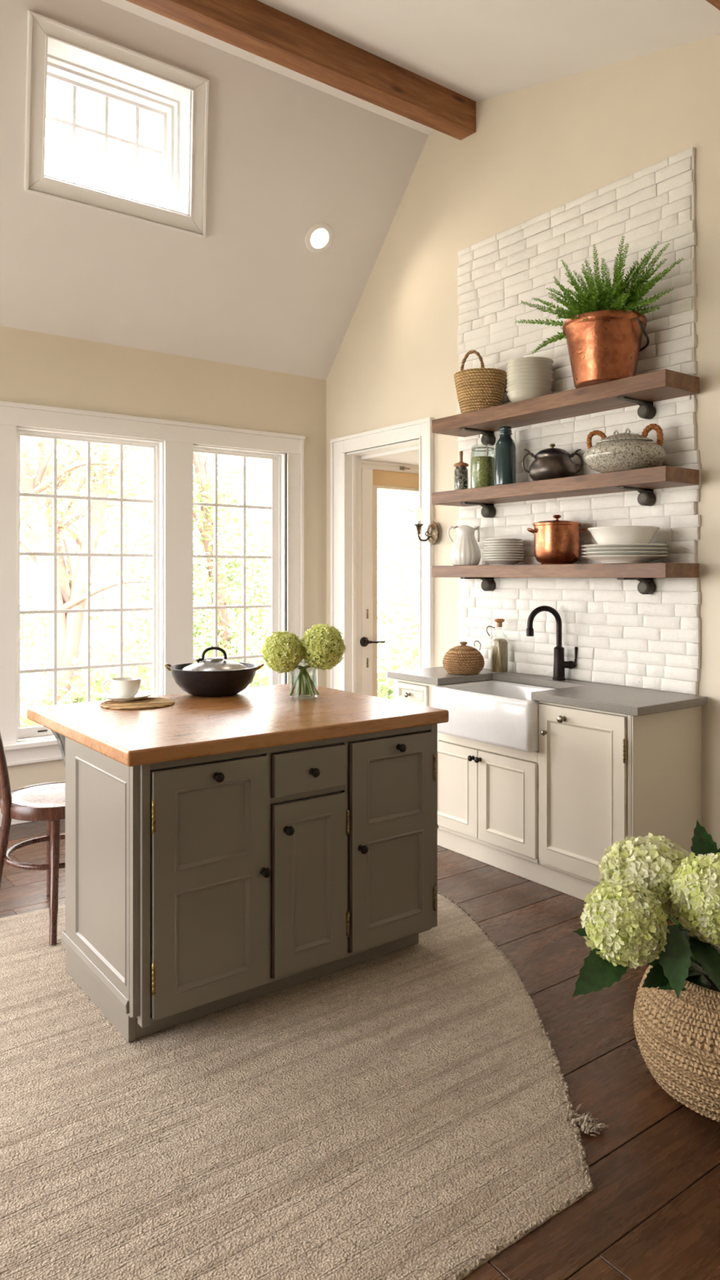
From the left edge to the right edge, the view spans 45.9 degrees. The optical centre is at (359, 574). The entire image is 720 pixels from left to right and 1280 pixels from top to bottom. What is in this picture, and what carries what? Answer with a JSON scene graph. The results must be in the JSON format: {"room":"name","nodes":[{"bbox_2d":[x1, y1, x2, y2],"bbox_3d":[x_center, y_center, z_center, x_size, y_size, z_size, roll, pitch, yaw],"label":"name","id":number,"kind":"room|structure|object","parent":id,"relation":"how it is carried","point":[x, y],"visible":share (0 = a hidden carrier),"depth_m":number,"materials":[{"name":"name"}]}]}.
{"room":"kitchen","nodes":[
{"label":"kitchen","id":0,"kind":"room"},
{"bbox_2d":[0,325,326,791],"bbox_3d":[-2.652,0.065,4.587,6.137,3.010,0.160,0,0,-37],"label":"wall","id":1,"kind":"structure","parent":0,"point":[37,368],"depth_m":5.54,"materials":[{"name":"beige paint"}]},
{"bbox_2d":[0,423,16,744],"bbox_3d":[-2.108,0.055,4.879,0.259,1.850,0.022,0,0,-37],"label":"trim","id":2,"kind":"structure","parent":1,"relation":"attached to","point":[7,432],"depth_m":4.92,"materials":[{"name":"white paint"}]},
{"bbox_2d":[0,808,31,826],"bbox_3d":[-2.590,1.395,4.520,5.857,0.110,0.022,0,0,-37],"label":"baseboard","id":3,"kind":"structure","parent":1,"relation":"attached to","point":[13,821],"depth_m":4.94,"materials":[{"name":"white paint"}]},
{"bbox_2d":[3,737,62,766],"bbox_3d":[-2.214,1.042,4.789,4.540,0.126,0.080,0,0,-37],"label":"trim","id":4,"kind":"structure","parent":1,"relation":"attached to","point":[48,749],"depth_m":4.99,"materials":[{"name":"white paint"}]},
{"bbox_2d":[16,426,163,742],"bbox_3d":[-1.690,0.055,5.305,0.921,1.850,0.160,0,0,-37],"label":"window","id":5,"kind":"structure","parent":1,"relation":"in","point":[34,732],"depth_m":5.29,"materials":[{"name":"white paint"}]},
{"bbox_2d":[0,400,305,453],"bbox_3d":[-2.212,-0.936,4.793,4.510,0.132,0.036,0,0,-37],"label":"trim","id":6,"kind":"structure","parent":1,"relation":"attached to","point":[18,414],"depth_m":5.40,"materials":[{"name":"white paint"}]},
{"bbox_2d":[164,440,193,694],"bbox_3d":[-1.187,0.055,5.566,0.198,1.850,0.023,0,0,-37],"label":"trim","id":7,"kind":"structure","parent":1,"relation":"attached to","point":[178,455],"depth_m":5.55,"materials":[{"name":"white paint"}]},
{"bbox_2d":[193,444,285,685],"bbox_3d":[-0.870,0.055,5.917,0.728,1.850,0.160,0,0,-37],"label":"window","id":8,"kind":"structure","parent":1,"relation":"in","point":[277,507],"depth_m":6.07,"materials":[{"name":"white paint"}]},
{"bbox_2d":[285,439,303,684],"bbox_3d":[-0.467,0.052,6.097,0.134,2.055,0.034,0,0,-37],"label":"trim","id":9,"kind":"structure","parent":1,"relation":"attached to","point":[294,462],"depth_m":6.09,"materials":[{"name":"white paint"}]},
{"bbox_2d":[0,0,428,379],"bbox_3d":[-2.304,-2.107,4.121,6.137,1.335,1.282,0,0,-37],"label":"ceiling","id":10,"kind":"structure","parent":0,"point":[286,156],"depth_m":5.11,"materials":[{"name":"white paint"}]},
{"bbox_2d":[23,8,208,238],"bbox_3d":[-1.315,-2.338,4.645,1.171,0.642,0.794,0,0,-37],"label":"window","id":11,"kind":"structure","parent":10,"relation":"attached to","point":[59,52],"depth_m":4.56,"materials":[{"name":"white paint"}]},
{"bbox_2d":[305,222,333,253],"bbox_3d":[-0.262,-2.172,5.488,0.200,0.153,0.132,0,0,-37],"label":"recessed light","id":12,"kind":"object","parent":10,"relation":"in","point":[321,234],"visible":1,"depth_m":5.48,"materials":[{"name":"white paint"}]},
{"bbox_2d":[0,819,719,1279],"bbox_3d":[-0.269,1.460,1.411,5.855,0.020,7.779,0,0,-37],"label":"floor","id":13,"kind":"structure","parent":0,"point":[651,1211],"depth_m":2.30,"materials":[{"name":"brown wood"}]},
{"bbox_2d":[0,892,608,1279],"bbox_3d":[-0.920,1.435,2.477,3.721,0.031,2.528,0,0,-37],"label":"area rug","id":14,"kind":"object","parent":13,"relation":"on","point":[407,1113],"visible":0.84,"depth_m":2.22,"materials":[{"name":"beige fabric"}]},
{"bbox_2d":[0,732,65,944],"bbox_3d":[-1.317,0.942,3.627,0.504,1.016,0.520,0,0,25],"label":"bentwood chair","id":15,"kind":"object","parent":14,"relation":"on","point":[45,802],"visible":0.7,"depth_m":3.46,"materials":[{"name":"brown wood"}]},
{"bbox_2d":[26,683,448,1042],"bbox_3d":[-0.479,0.980,3.307,1.284,0.920,1.077,0,0,-37],"label":"kitchen island","id":16,"kind":"object","parent":14,"relation":"on","point":[222,852],"visible":1,"depth_m":2.86,"materials":[{"name":"grey paint"}]},
{"bbox_2d":[26,683,448,766],"bbox_3d":[-0.485,0.544,3.315,1.284,0.048,1.057,0,0,-37],"label":"island countertop","id":17,"kind":"structure","parent":16,"relation":"on","point":[255,717],"depth_m":3.06,"materials":[{"name":"brown wood"}]},
{"bbox_2d":[100,697,174,709],"bbox_3d":[-0.893,0.515,3.420,0.290,0.008,0.290,0,0,-37],"label":"wooden board","id":18,"kind":"object","parent":17,"relation":"on","point":[146,703],"visible":0.92,"depth_m":3.37,"materials":[{"name":"brown wood"}]},
{"bbox_2d":[98,690,153,701],"bbox_3d":[-0.960,0.500,3.495,0.218,0.022,0.218,0,0,-37],"label":"saucer","id":19,"kind":"object","parent":18,"relation":"on","point":[141,694],"visible":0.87,"depth_m":3.47,"materials":[{"name":"white ceramic"}]},
{"bbox_2d":[102,676,142,697],"bbox_3d":[-0.969,0.465,3.488,0.145,0.077,0.121,0,0,-37],"label":"teacup","id":20,"kind":"object","parent":19,"relation":"on","point":[126,686],"visible":0.96,"depth_m":3.46,"materials":[{"name":"white ceramic"}]},
{"bbox_2d":[163,646,264,697],"bbox_3d":[-0.637,0.416,3.715,0.378,0.207,0.378,0,0,-37],"label":"pan","id":21,"kind":"object","parent":17,"relation":"on","point":[212,677],"visible":1,"depth_m":3.60,"materials":[{"name":"metal"}]},
{"bbox_3d":[-0.238,0.438,3.604,0.122,0.162,0.122,0,0,-37],"label":"glass vase","id":22,"kind":"object","parent":16,"relation":"on","visible":0},
{"bbox_2d":[261,630,319,696],"bbox_3d":[-0.302,0.371,3.565,0.218,0.277,0.180,0,0,19],"label":"hydrangea","id":23,"kind":"object","parent":22,"relation":"in","point":[282,652],"visible":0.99,"depth_m":3.52,"materials":[{"name":"green plant"}]},
{"bbox_2d":[288,623,346,695],"bbox_3d":[-0.162,0.357,3.589,0.222,0.304,0.196,0,0,-37],"label":"hydrangea","id":24,"kind":"object","parent":22,"relation":"in","point":[324,647],"visible":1,"depth_m":3.54,"materials":[{"name":"green plant"}]},
{"bbox_2d":[393,678,701,900],"bbox_3d":[0.850,1.016,4.333,0.565,0.868,1.592,0,0,-37],"label":"base cabinet","id":25,"kind":"object","parent":13,"relation":"on","point":[548,816],"visible":0.68,"depth_m":3.83,"materials":[{"name":"beige paint"}]},
{"bbox_2d":[386,666,707,715],"bbox_3d":[0.856,0.564,4.317,0.521,0.037,1.655,0,0,-37],"label":"countertop","id":26,"kind":"structure","parent":25,"relation":"on","point":[633,701],"depth_m":3.94,"materials":[{"name":"grey stone"}]},
{"bbox_2d":[442,640,484,675],"bbox_3d":[0.574,0.454,4.715,0.234,0.181,0.234,0,0,38],"label":"lidded basket","id":27,"kind":"object","parent":26,"relation":"on","point":[463,660],"visible":1,"depth_m":4.63,"materials":[{"name":"wicker"}]},
{"bbox_2d":[431,680,557,752],"bbox_3d":[0.767,0.705,4.341,0.478,0.241,0.696,0,0,-37],"label":"farmhouse sink","id":28,"kind":"object","parent":26,"relation":"in","point":[502,713],"visible":0.7,"depth_m":4.19,"materials":[{"name":"white ceramic"}]},
{"bbox_2d":[486,618,507,672],"bbox_3d":[0.768,0.394,4.733,0.099,0.302,0.089,0,0,-37],"label":"bottle","id":29,"kind":"object","parent":26,"relation":"on","point":[499,646],"visible":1,"depth_m":4.71,"materials":[{"name":"clear glass"}]},
{"bbox_2d":[526,605,577,680],"bbox_3d":[0.989,0.352,4.413,0.268,0.386,0.082,0,0,-4],"label":"kitchen faucet","id":30,"kind":"object","parent":26,"relation":"on","point":[559,664],"visible":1,"depth_m":4.40,"materials":[{"name":"black metal"}]},
{"bbox_2d":[633,939,719,1121],"bbox_3d":[1.043,1.272,2.397,0.520,0.348,0.521,0,0,18],"label":"basket","id":31,"kind":"object","parent":13,"relation":"on","point":[678,1039],"visible":0.71,"depth_m":2.25,"materials":[{"name":"beige wicker"}]},
{"bbox_2d":[572,819,719,998],"bbox_3d":[0.885,0.933,2.358,0.660,0.473,0.476,0,0,5],"label":"plant","id":32,"kind":"object","parent":31,"relation":"in","point":[643,881],"visible":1,"depth_m":2.22,"materials":[{"name":"green plant"}]},
{"bbox_2d":[360,445,418,465],"bbox_3d":[1.162,-0.873,5.955,1.613,0.075,1.755,0,0,-37],"label":"ceiling","id":33,"kind":"structure","parent":0,"point":[410,455],"depth_m":6.04,"materials":[{"name":"white paint"}]},
{"bbox_2d":[373,469,418,488],"bbox_3d":[0.641,0.200,6.737,1.713,2.700,0.120,0,0,-37],"label":"wall","id":34,"kind":"structure","parent":0,"point":[380,477],"depth_m":6.38,"materials":[{"name":"beige paint"}]},
{"bbox_2d":[360,467,418,697],"bbox_3d":[0.371,0.328,6.438,0.944,2.205,0.136,0,0,-37],"label":"door","id":35,"kind":"structure","parent":34,"relation":"in","point":[368,642],"depth_m":6.20,"materials":[{"name":"white paint"}]},
{"bbox_2d":[360,459,418,473],"bbox_3d":[0.647,-0.805,6.645,1.613,0.060,0.035,0,0,-37],"label":"trim","id":36,"kind":"structure","parent":34,"relation":"attached to","point":[377,465],"depth_m":6.31,"materials":[{"name":"white paint"}]},
{"bbox_2d":[400,466,410,470],"bbox_3d":[0.338,-0.798,6.376,0.090,0.027,0.024,0,0,-37],"label":"door hinge","id":37,"kind":"object","parent":34,"relation":"in","point":[402,468],"depth_m":6.35,"materials":[{"name":"silver metal"}]},
{"bbox_2d":[101,0,719,134],"bbox_3d":[0.050,-2.060,0.967,6.137,1.712,6.990,0,0,-37],"label":"ceiling","id":38,"kind":"structure","parent":0,"point":[476,50],"depth_m":4.14,"materials":[{"name":"white paint"}]},
{"bbox_2d":[125,0,475,140],"bbox_3d":[-1.699,-2.708,3.326,5.857,0.194,0.135,0,0,-37],"label":"ceiling beam","id":39,"kind":"structure","parent":38,"relation":"attached to","point":[255,27],"depth_m":4.40,"materials":[{"name":"brown wood"}]},
{"bbox_2d":[705,0,719,10],"bbox_3d":[-0.522,-2.248,1.750,5.857,0.204,0.138,0,0,-37],"label":"ceiling beam","id":40,"kind":"structure","parent":38,"relation":"attached to","point":[716,3],"depth_m":3.20,"materials":[{"name":"brown wood"}]},
{"bbox_2d":[326,34,719,849],"bbox_3d":[2.130,-0.623,3.201,0.130,4.346,7.782,0,0,-37],"label":"wall","id":41,"kind":"structure","parent":0,"point":[533,151],"depth_m":4.76,"materials":[{"name":"beige paint"}]},
{"bbox_2d":[343,439,418,693],"bbox_3d":[0.194,0.289,5.783,0.155,2.321,0.839,0,0,-37],"label":"trim","id":42,"kind":"structure","parent":41,"relation":"attached to","point":[352,460],"depth_m":6.10,"materials":[{"name":"white paint"}]},
{"bbox_2d":[329,417,434,690],"bbox_3d":[0.124,0.233,5.748,0.038,2.434,1.095,0,0,-37],"label":"trim","id":43,"kind":"structure","parent":41,"relation":"attached to","point":[420,429],"depth_m":5.57,"materials":[{"name":"white paint"}]},
{"bbox_2d":[413,506,438,544],"bbox_3d":[0.402,-0.307,5.245,0.129,0.238,0.105,0,0,-37],"label":"wall sconce","id":44,"kind":"object","parent":41,"relation":"attached to","point":[432,531],"visible":1,"depth_m":5.25,"materials":[{"name":"brown metal"}]},
{"bbox_2d":[413,520,423,534],"bbox_3d":[0.361,-0.293,5.242,0.060,0.086,0.060,0,0,-37],"label":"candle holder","id":45,"kind":"object","parent":44,"relation":"on","point":[418,526],"depth_m":5.23,"materials":[{"name":"brown metal"}]},
{"bbox_2d":[457,146,701,694],"bbox_3d":[1.065,-0.703,4.495,0.030,2.496,1.586,0,0,-37],"label":"brick panel","id":46,"kind":"object","parent":41,"relation":"attached to","point":[622,635],"visible":0.59,"depth_m":4.32,"materials":[{"name":"white brick"}]},
{"bbox_2d":[431,368,699,445],"bbox_3d":[0.974,-0.818,4.379,0.261,0.154,1.527,0,0,-37],"label":"wall shelf","id":47,"kind":"object","parent":46,"relation":"attached to","point":[642,389],"visible":0.98,"depth_m":4.15,"materials":[{"name":"brown wood"}]},
{"bbox_2d":[453,350,506,413],"bbox_3d":[0.676,-1.082,4.779,0.296,0.374,0.296,0,0,-27],"label":"woven basket","id":48,"kind":"object","parent":47,"relation":"on","point":[482,388],"visible":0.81,"depth_m":4.67,"materials":[{"name":"wicker"}]},
{"bbox_2d":[506,388,552,402],"bbox_3d":[0.894,-0.927,4.486,0.236,0.064,0.236,0,0,32],"label":"stoneware bowl","id":49,"kind":"object","parent":47,"relation":"on","point":[517,395],"visible":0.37,"depth_m":4.40,"materials":[{"name":"beige ceramic"}]},
{"bbox_2d":[506,382,552,392],"bbox_3d":[0.892,-0.959,4.486,0.242,0.052,0.242,0,0,28],"label":"stoneware bowl","id":50,"kind":"object","parent":49,"relation":"on","point":[531,385],"visible":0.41,"depth_m":4.39,"materials":[{"name":"beige ceramic"}]},
{"bbox_2d":[506,379,553,387],"bbox_3d":[0.895,-0.979,4.485,0.242,0.052,0.242,0,0,33],"label":"stoneware bowl","id":51,"kind":"object","parent":50,"relation":"on","point":[523,381],"visible":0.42,"depth_m":4.39,"materials":[{"name":"beige ceramic"}]},
{"bbox_2d":[506,375,553,383],"bbox_3d":[0.896,-0.998,4.484,0.242,0.052,0.242,0,0,-6],"label":"stoneware bowl","id":52,"kind":"object","parent":51,"relation":"on","point":[526,377],"visible":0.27,"depth_m":4.38,"materials":[{"name":"beige ceramic"}]},
{"bbox_2d":[506,371,553,380],"bbox_3d":[0.894,-1.018,4.483,0.242,0.052,0.242,0,0,-3],"label":"stoneware bowl","id":53,"kind":"object","parent":52,"relation":"on","point":[529,373],"visible":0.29,"depth_m":4.38,"materials":[{"name":"beige ceramic"}]},
{"bbox_2d":[506,368,553,376],"bbox_3d":[0.897,-1.037,4.485,0.242,0.052,0.242,0,0,-23],"label":"stoneware bowl","id":54,"kind":"object","parent":53,"relation":"on","point":[524,370],"visible":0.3,"depth_m":4.39,"materials":[{"name":"beige ceramic"}]},
{"bbox_2d":[506,364,552,373],"bbox_3d":[0.893,-1.056,4.488,0.242,0.052,0.242,0,0,35],"label":"stoneware bowl","id":55,"kind":"object","parent":54,"relation":"on","point":[528,366],"visible":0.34,"depth_m":4.39,"materials":[{"name":"beige ceramic"}]},
{"bbox_2d":[506,360,552,368],"bbox_3d":[0.892,-1.076,4.488,0.242,0.052,0.242,0,0,37],"label":"stoneware bowl","id":56,"kind":"object","parent":55,"relation":"on","point":[522,362],"visible":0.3,"depth_m":4.39,"materials":[{"name":"beige ceramic"}]},
{"bbox_2d":[506,356,553,365],"bbox_3d":[0.896,-1.095,4.486,0.242,0.052,0.242,0,0,4],"label":"stoneware bowl","id":57,"kind":"object","parent":56,"relation":"on","point":[525,358],"visible":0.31,"depth_m":4.38,"materials":[{"name":"beige ceramic"}]},
{"bbox_2d":[562,309,649,388],"bbox_3d":[1.161,-1.047,4.036,0.393,0.303,0.393,0,0,8],"label":"bucket","id":58,"kind":"object","parent":47,"relation":"on","point":[603,347],"visible":0.85,"depth_m":3.90,"materials":[{"name":"metal"}]},
{"bbox_2d":[515,235,684,354],"bbox_3d":[1.074,-1.334,3.977,0.849,0.460,0.514,0,0,26],"label":"fern plant","id":59,"kind":"object","parent":58,"relation":"in","point":[620,296],"visible":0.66,"depth_m":3.90,"materials":[{"name":"plant"}]},
{"bbox_2d":[431,465,699,517],"bbox_3d":[0.974,-0.402,4.379,0.261,0.147,1.527,0,0,-37],"label":"wall shelf","id":60,"kind":"object","parent":46,"relation":"attached to","point":[643,481],"visible":1,"depth_m":4.12,"materials":[{"name":"brown wood"}]},
{"bbox_2d":[453,450,468,489],"bbox_3d":[0.583,-0.595,4.903,0.086,0.239,0.086,0,0,-37],"label":"spice jar","id":61,"kind":"object","parent":60,"relation":"on","point":[460,471],"visible":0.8,"depth_m":4.87,"materials":[{"name":"clear glass"}]},
{"bbox_2d":[471,440,494,488],"bbox_3d":[0.688,-0.609,4.763,0.138,0.266,0.138,0,0,35],"label":"jar","id":62,"kind":"object","parent":60,"relation":"on","point":[482,468],"visible":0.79,"depth_m":4.71,"materials":[{"name":"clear glass"}]},
{"bbox_2d":[495,426,515,485],"bbox_3d":[0.791,-0.640,4.624,0.110,0.329,0.110,0,0,-37],"label":"glass bottle","id":63,"kind":"object","parent":60,"relation":"on","point":[505,447],"visible":0.82,"depth_m":4.58,"materials":[{"name":"teal glass"}]},
{"bbox_2d":[521,444,582,480],"bbox_3d":[0.987,-0.574,4.362,0.252,0.197,0.240,0,0,-37],"label":"sugar pot","id":64,"kind":"object","parent":60,"relation":"on","point":[551,463],"visible":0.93,"depth_m":4.28,"materials":[{"name":"metal"}]},
{"bbox_2d":[582,423,666,472],"bbox_3d":[1.227,-0.584,3.948,0.370,0.218,0.370,0,0,5],"label":"tureen","id":65,"kind":"object","parent":60,"relation":"on","point":[625,451],"visible":0.89,"depth_m":3.83,"materials":[{"name":"ceramic"}]},
{"bbox_2d":[431,562,699,594],"bbox_3d":[0.974,0.019,4.379,0.261,0.145,1.527,0,0,-37],"label":"wall shelf","id":66,"kind":"object","parent":46,"relation":"attached to","point":[645,573],"visible":1,"depth_m":4.07,"materials":[{"name":"brown wood"}]},
{"bbox_2d":[447,524,480,565],"bbox_3d":[0.604,-0.169,4.875,0.176,0.230,0.174,0,0,-37],"label":"pitcher","id":67,"kind":"object","parent":66,"relation":"on","point":[465,550],"visible":0.94,"depth_m":4.82,"materials":[{"name":"white ceramic"}]},
{"bbox_2d":[481,559,524,564],"bbox_3d":[0.779,-0.068,4.636,0.228,0.029,0.228,0,0,43],"label":"plate","id":68,"kind":"object","parent":66,"relation":"on","point":[493,562],"visible":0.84,"depth_m":4.56,"materials":[{"name":"white ceramic"}]},
{"bbox_2d":[481,556,524,559],"bbox_3d":[0.779,-0.082,4.638,0.228,0.029,0.228,0,0,14],"label":"plate","id":69,"kind":"object","parent":68,"relation":"on","point":[484,557],"visible":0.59,"depth_m":4.55,"materials":[{"name":"white ceramic"}]},
{"bbox_2d":[482,554,524,556],"bbox_3d":[0.780,-0.096,4.638,0.228,0.029,0.228,0,0,32],"label":"plate","id":70,"kind":"object","parent":69,"relation":"on","point":[484,555],"visible":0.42,"depth_m":4.55,"materials":[{"name":"white ceramic"}]},
{"bbox_2d":[482,551,524,554],"bbox_3d":[0.779,-0.111,4.635,0.228,0.029,0.228,0,0,-1],"label":"plate","id":71,"kind":"object","parent":70,"relation":"on","point":[485,553],"visible":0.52,"depth_m":4.55,"materials":[{"name":"white ceramic"}]},
{"bbox_2d":[482,548,524,551],"bbox_3d":[0.781,-0.125,4.637,0.228,0.029,0.228,0,0,32],"label":"plate","id":72,"kind":"object","parent":71,"relation":"on","point":[492,549],"visible":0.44,"depth_m":4.55,"materials":[{"name":"white ceramic"}]},
{"bbox_2d":[484,546,522,549],"bbox_3d":[0.781,-0.139,4.637,0.210,0.029,0.210,0,0,-40],"label":"plate","id":73,"kind":"object","parent":72,"relation":"on","point":[488,547],"visible":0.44,"depth_m":4.55,"materials":[{"name":"white ceramic"}]},
{"bbox_2d":[484,543,522,546],"bbox_3d":[0.782,-0.153,4.638,0.210,0.029,0.210,0,0,36],"label":"plate","id":74,"kind":"object","parent":73,"relation":"on","point":[486,544],"visible":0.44,"depth_m":4.55,"materials":[{"name":"white ceramic"}]},
{"bbox_2d":[483,541,522,543],"bbox_3d":[0.779,-0.167,4.640,0.210,0.029,0.210,0,0,-18],"label":"plate","id":75,"kind":"object","parent":74,"relation":"on","point":[486,542],"visible":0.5,"depth_m":4.56,"materials":[{"name":"white ceramic"}]},
{"bbox_2d":[483,537,522,541],"bbox_3d":[0.778,-0.182,4.640,0.210,0.029,0.210,0,0,13],"label":"plate","id":76,"kind":"object","parent":75,"relation":"on","point":[495,539],"visible":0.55,"depth_m":4.56,"materials":[{"name":"white ceramic"}]},
{"bbox_2d":[527,515,586,564],"bbox_3d":[1.005,-0.180,4.338,0.245,0.254,0.245,0,0,-44],"label":"stockpot","id":77,"kind":"object","parent":66,"relation":"on","point":[557,541],"visible":0.95,"depth_m":4.24,"materials":[{"name":"orange metal"}]},
{"bbox_2d":[582,555,667,563],"bbox_3d":[1.224,-0.071,3.939,0.384,0.035,0.384,0,0,0],"label":"dinner plate","id":78,"kind":"object","parent":66,"relation":"on","point":[601,558],"visible":0.94,"depth_m":3.82,"materials":[{"name":"white ceramic"}]},
{"bbox_2d":[581,551,667,555],"bbox_3d":[1.224,-0.087,3.939,0.384,0.035,0.384,0,0,-27],"label":"dinner plate","id":79,"kind":"object","parent":78,"relation":"on","point":[610,553],"visible":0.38,"depth_m":3.79,"materials":[{"name":"white ceramic"}]},
{"bbox_2d":[581,547,668,551],"bbox_3d":[1.224,-0.104,3.939,0.384,0.035,0.384,0,0,1],"label":"dinner plate","id":80,"kind":"object","parent":79,"relation":"on","point":[594,549],"visible":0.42,"depth_m":3.79,"materials":[{"name":"white ceramic"}]},
{"bbox_2d":[582,543,667,548],"bbox_3d":[1.224,-0.120,3.939,0.384,0.035,0.384,0,0,-25],"label":"dinner plate","id":81,"kind":"object","parent":80,"relation":"on","point":[607,545],"visible":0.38,"depth_m":3.79,"materials":[{"name":"white ceramic"}]},
{"bbox_2d":[587,525,659,544],"bbox_3d":[1.220,-0.173,3.943,0.320,0.092,0.320,0,0,-37],"label":"serving bowl","id":82,"kind":"object","parent":81,"relation":"on","point":[615,534],"visible":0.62,"depth_m":3.83,"materials":[{"name":"white ceramic"}]},
{"label":"outside","id":83,"kind":"structure","parent":0,"visible":0},
{"bbox_2d":[20,607,418,720],"bbox_3d":[-4.486,1.975,6.010,60.000,0.150,75.000,0,0,-37],"label":"lawn","id":84,"kind":"structure","parent":83,"point":[24,664],"depth_m":24.71,"materials":[{"name":"green plant"}]},
{"bbox_2d":[20,696,39,727],"bbox_3d":[-3.501,1.364,7.370,1.703,1.041,1.737,0,0,-37],"label":"shrub","id":85,"kind":"object","parent":84,"relation":"on","point":[24,722],"visible":0.03,"depth_m":7.43,"materials":[{"name":"green plant"}]},
{"bbox_2d":[22,637,151,727],"bbox_3d":[-2.442,1.256,8.658,1.917,1.260,1.938,0,0,-37],"label":"shrub","id":86,"kind":"object","parent":84,"relation":"on","point":[97,689],"visible":0.06,"depth_m":8.53,"materials":[{"name":"green plant"}]},
{"bbox_2d":[20,436,237,709],"bbox_3d":[-4.142,-0.796,12.031,5.200,5.423,3.591,0,0,-37],"label":"tree","id":87,"kind":"object","parent":84,"relation":"on","point":[61,566],"visible":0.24,"depth_m":11.92,"materials":[{"name":"green plant"}]},
{"bbox_2d":[20,436,268,704],"bbox_3d":[-3.231,-0.963,9.466,5.730,5.757,3.268,0,0,-10],"label":"tree","id":88,"kind":"object","parent":84,"relation":"on","point":[69,625],"visible":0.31,"depth_m":9.11,"materials":[{"name":"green plant"}]},
{"bbox_2d":[42,439,269,689],"bbox_3d":[-2.114,-1.003,11.005,5.518,5.822,3.342,0,0,-28],"label":"tree","id":89,"kind":"object","parent":84,"relation":"on","point":[206,517],"visible":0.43,"depth_m":10.74,"materials":[{"name":"green plant"}]},
{"bbox_2d":[207,639,269,687],"bbox_3d":[-1.146,1.294,9.392,1.942,1.175,1.957,0,0,-37],"label":"shrub","id":90,"kind":"object","parent":84,"relation":"on","point":[266,680],"visible":0.05,"depth_m":9.33,"materials":[{"name":"green plant"}]},
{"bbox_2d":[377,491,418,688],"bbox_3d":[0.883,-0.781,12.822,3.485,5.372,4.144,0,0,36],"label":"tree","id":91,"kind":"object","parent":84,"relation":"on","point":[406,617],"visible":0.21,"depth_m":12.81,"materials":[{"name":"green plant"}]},
{"bbox_2d":[377,633,418,699],"bbox_3d":[0.853,1.296,10.877,1.923,1.182,1.939,0,0,-37],"label":"shrub","id":92,"kind":"object","parent":84,"relation":"on","point":[384,690],"visible":0.15,"depth_m":10.77,"materials":[{"name":"green plant"}]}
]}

